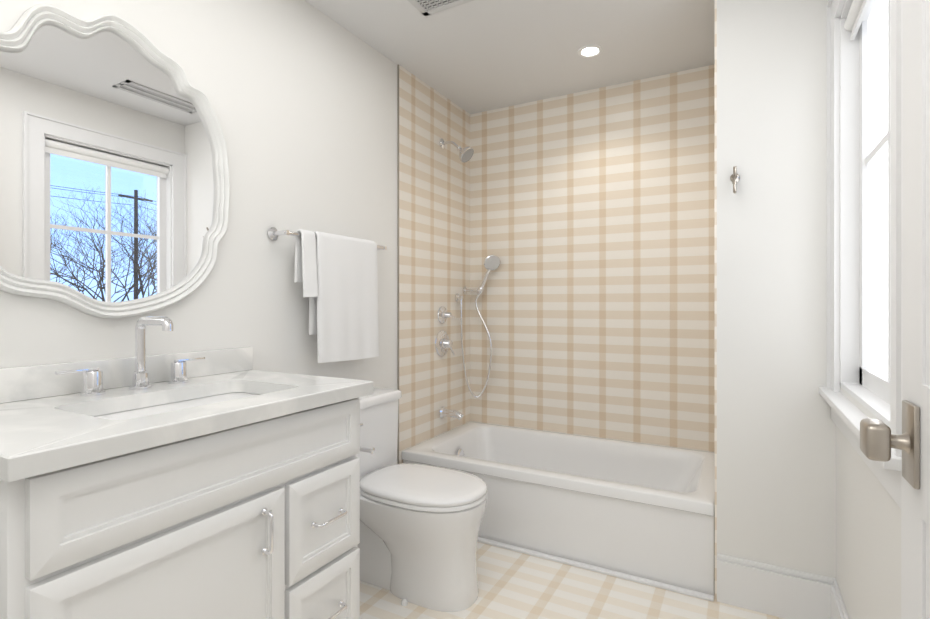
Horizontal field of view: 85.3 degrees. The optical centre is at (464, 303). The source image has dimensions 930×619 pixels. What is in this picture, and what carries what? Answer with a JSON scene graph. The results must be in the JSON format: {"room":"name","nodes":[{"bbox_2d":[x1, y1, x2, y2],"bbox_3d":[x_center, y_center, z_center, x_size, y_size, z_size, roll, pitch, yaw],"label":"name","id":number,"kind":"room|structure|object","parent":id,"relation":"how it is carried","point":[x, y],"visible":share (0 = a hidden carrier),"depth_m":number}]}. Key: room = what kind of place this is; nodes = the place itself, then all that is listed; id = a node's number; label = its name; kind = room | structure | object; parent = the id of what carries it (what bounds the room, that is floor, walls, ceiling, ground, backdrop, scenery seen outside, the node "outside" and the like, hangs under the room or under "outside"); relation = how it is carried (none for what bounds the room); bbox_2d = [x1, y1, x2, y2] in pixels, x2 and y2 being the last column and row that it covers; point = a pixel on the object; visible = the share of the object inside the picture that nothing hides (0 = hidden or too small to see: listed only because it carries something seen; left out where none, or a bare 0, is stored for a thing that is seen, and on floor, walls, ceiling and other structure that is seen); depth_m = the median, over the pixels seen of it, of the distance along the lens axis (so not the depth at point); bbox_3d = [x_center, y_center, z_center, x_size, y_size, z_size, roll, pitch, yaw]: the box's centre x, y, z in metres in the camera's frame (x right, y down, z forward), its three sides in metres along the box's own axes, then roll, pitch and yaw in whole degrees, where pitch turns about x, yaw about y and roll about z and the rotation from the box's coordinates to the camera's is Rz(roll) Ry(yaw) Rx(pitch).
{"room":"bathroom","nodes":[
{"label":"bathroom","id":0,"kind":"room"},
{"bbox_2d":[0,0,396,463],"bbox_3d":[-0.750,-0.060,2.119,0.120,2.440,3.275,0,0,29],"label":"wall","id":1,"kind":"structure","parent":0,"point":[301,95],"depth_m":1.97},
{"bbox_2d":[0,4,229,317],"bbox_3d":[-1.036,-0.398,1.439,0.031,0.880,0.815,0,0,29],"label":"mirror","id":2,"kind":"object","parent":1,"relation":"attached to","point":[114,186],"visible":1,"depth_m":1.45},
{"bbox_2d":[267,227,386,362],"bbox_3d":[-0.559,-0.026,2.223,0.113,0.550,0.661,0,0,29],"label":"towel rail","id":3,"kind":"object","parent":1,"relation":"attached to","point":[335,274],"visible":1,"depth_m":2.16},
{"bbox_2d":[397,64,398,463],"bbox_3d":[-0.356,-0.060,2.703,0.009,2.440,0.004,0,0,29],"label":"tile trim","id":4,"kind":"structure","parent":1,"relation":"attached to","point":[398,247],"depth_m":2.70},
{"bbox_2d":[399,65,469,463],"bbox_3d":[-0.162,-0.060,3.058,0.008,2.440,0.807,0,0,29],"label":"tile","id":5,"kind":"structure","parent":1,"relation":"attached to","point":[434,226],"depth_m":2.98},
{"bbox_2d":[435,330,454,355],"bbox_3d":[-0.111,0.241,3.072,0.067,0.159,0.159,0,0,29],"label":"shower valve","id":6,"kind":"object","parent":5,"relation":"attached to","point":[443,343],"visible":1,"depth_m":3.05},
{"bbox_2d":[437,306,455,323],"bbox_3d":[-0.111,0.067,3.072,0.067,0.108,0.108,0,0,29],"label":"shower valve","id":7,"kind":"object","parent":5,"relation":"attached to","point":[443,314],"visible":1,"depth_m":3.06},
{"bbox_2d":[439,407,463,419],"bbox_3d":[-0.076,0.663,3.053,0.147,0.068,0.068,0,0,29],"label":"tub spout","id":8,"kind":"object","parent":5,"relation":"attached to","point":[444,412],"visible":1,"depth_m":3.04},
{"bbox_2d":[439,139,473,162],"bbox_3d":[-0.048,-0.928,3.038,0.210,0.164,0.104,0,0,29],"label":"shower head","id":9,"kind":"object","parent":5,"relation":"attached to","point":[465,154],"visible":1,"depth_m":3.01},
{"bbox_2d":[455,255,499,397],"bbox_3d":[0.086,0.146,3.240,0.250,0.921,0.170,0,0,29],"label":"shower","id":10,"kind":"object","parent":5,"relation":"attached to","point":[491,262],"visible":1,"depth_m":3.25},
{"bbox_2d":[305,0,714,113],"bbox_3d":[0.140,-1.320,1.631,2.150,0.080,3.275,0,0,29],"label":"ceiling","id":11,"kind":"structure","parent":0,"point":[474,56],"depth_m":2.46},
{"bbox_2d":[407,0,473,15],"bbox_3d":[-0.125,-1.276,2.005,0.314,0.008,0.356,0,0,29],"label":"ceiling vent","id":12,"kind":"object","parent":11,"relation":"in","point":[426,7],"visible":1,"depth_m":2.15},
{"bbox_2d":[578,45,602,57],"bbox_3d":[0.633,-1.278,2.555,0.124,0.007,0.124,0,0,29],"label":"recessed light","id":13,"kind":"object","parent":11,"relation":"in","point":[587,51],"visible":1,"depth_m":2.55},
{"bbox_2d":[360,537,783,618],"bbox_3d":[0.140,1.179,1.631,2.150,0.062,3.275,0,0,29],"label":"floor","id":14,"kind":"structure","parent":0,"point":[514,585],"depth_m":2.00},
{"bbox_2d":[0,316,374,618],"bbox_3d":[-0.756,0.598,1.365,0.591,1.125,0.955,0,0,29],"label":"bathroom vanity","id":15,"kind":"object","parent":14,"relation":"on","point":[217,484],"visible":1,"depth_m":1.18},
{"bbox_2d":[357,387,486,611],"bbox_3d":[-0.257,0.783,2.120,0.736,0.754,0.456,0,0,29],"label":"toilet","id":16,"kind":"object","parent":14,"relation":"on","point":[420,524],"visible":0.71,"depth_m":1.96},
{"bbox_2d":[402,421,714,595],"bbox_3d":[0.509,0.975,2.699,1.510,0.370,0.788,0,0,29],"label":"tub","id":17,"kind":"object","parent":14,"relation":"on","point":[643,510],"visible":0.79,"depth_m":2.35},
{"bbox_2d":[717,0,835,578],"bbox_3d":[1.348,-0.060,2.243,0.380,2.440,0.800,0,0,29],"label":"wall","id":18,"kind":"structure","parent":0,"point":[776,465],"depth_m":1.89},
{"bbox_2d":[715,0,716,598],"bbox_3d":[1.176,-0.060,2.333,0.008,2.440,0.792,0,0,29],"label":"tile trim","id":19,"kind":"structure","parent":18,"relation":"attached to","point":[715,299],"depth_m":1.99},
{"bbox_2d":[730,166,739,193],"bbox_3d":[1.027,-0.471,1.921,0.034,0.107,0.072,0,0,29],"label":"robe hook","id":20,"kind":"object","parent":18,"relation":"attached to","point":[734,177],"visible":0.98,"depth_m":1.92},
{"bbox_2d":[717,553,835,618],"bbox_3d":[1.152,1.069,1.885,0.379,0.182,0.016,0,0,29],"label":"baseboard","id":21,"kind":"structure","parent":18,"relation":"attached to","point":[780,592],"depth_m":1.88},
{"bbox_2d":[836,387,900,618],"bbox_3d":[1.043,-0.060,1.136,0.150,2.440,3.275,0,0,29],"label":"wall","id":22,"kind":"structure","parent":0,"point":[868,544],"depth_m":1.38},
{"bbox_2d":[831,580,848,618],"bbox_3d":[0.774,1.069,0.818,0.016,0.182,2.219,0,0,29],"label":"baseboard","id":23,"kind":"structure","parent":22,"relation":"attached to","point":[838,610],"depth_m":1.71},
{"bbox_2d":[819,0,900,507],"bbox_3d":[1.119,-0.330,1.379,0.150,1.480,0.971,0,0,29],"label":"window","id":24,"kind":"structure","parent":22,"relation":"in","point":[847,416],"depth_m":1.62},
{"bbox_2d":[844,0,870,40],"bbox_3d":[1.124,-0.918,1.377,0.044,0.077,0.715,0,0,29],"label":"blind","id":25,"kind":"object","parent":24,"relation":"attached to","point":[856,14],"visible":1,"depth_m":1.59},
{"bbox_2d":[860,0,929,618],"bbox_3d":[0.503,0.132,0.455,0.100,2.044,0.912,0,0,28],"label":"door","id":26,"kind":"structure","parent":22,"relation":"in","point":[879,441],"depth_m":0.78},
{"bbox_3d":[0.899,-0.060,3.014,2.150,2.440,0.120,0,0,29],"label":"wall","id":27,"kind":"structure","parent":0,"visible":0},
{"bbox_2d":[470,64,714,451],"bbox_3d":[0.701,-0.060,3.050,1.530,2.440,0.008,0,0,29],"label":"tile","id":28,"kind":"structure","parent":27,"relation":"attached to","point":[592,219],"depth_m":2.99}
]}

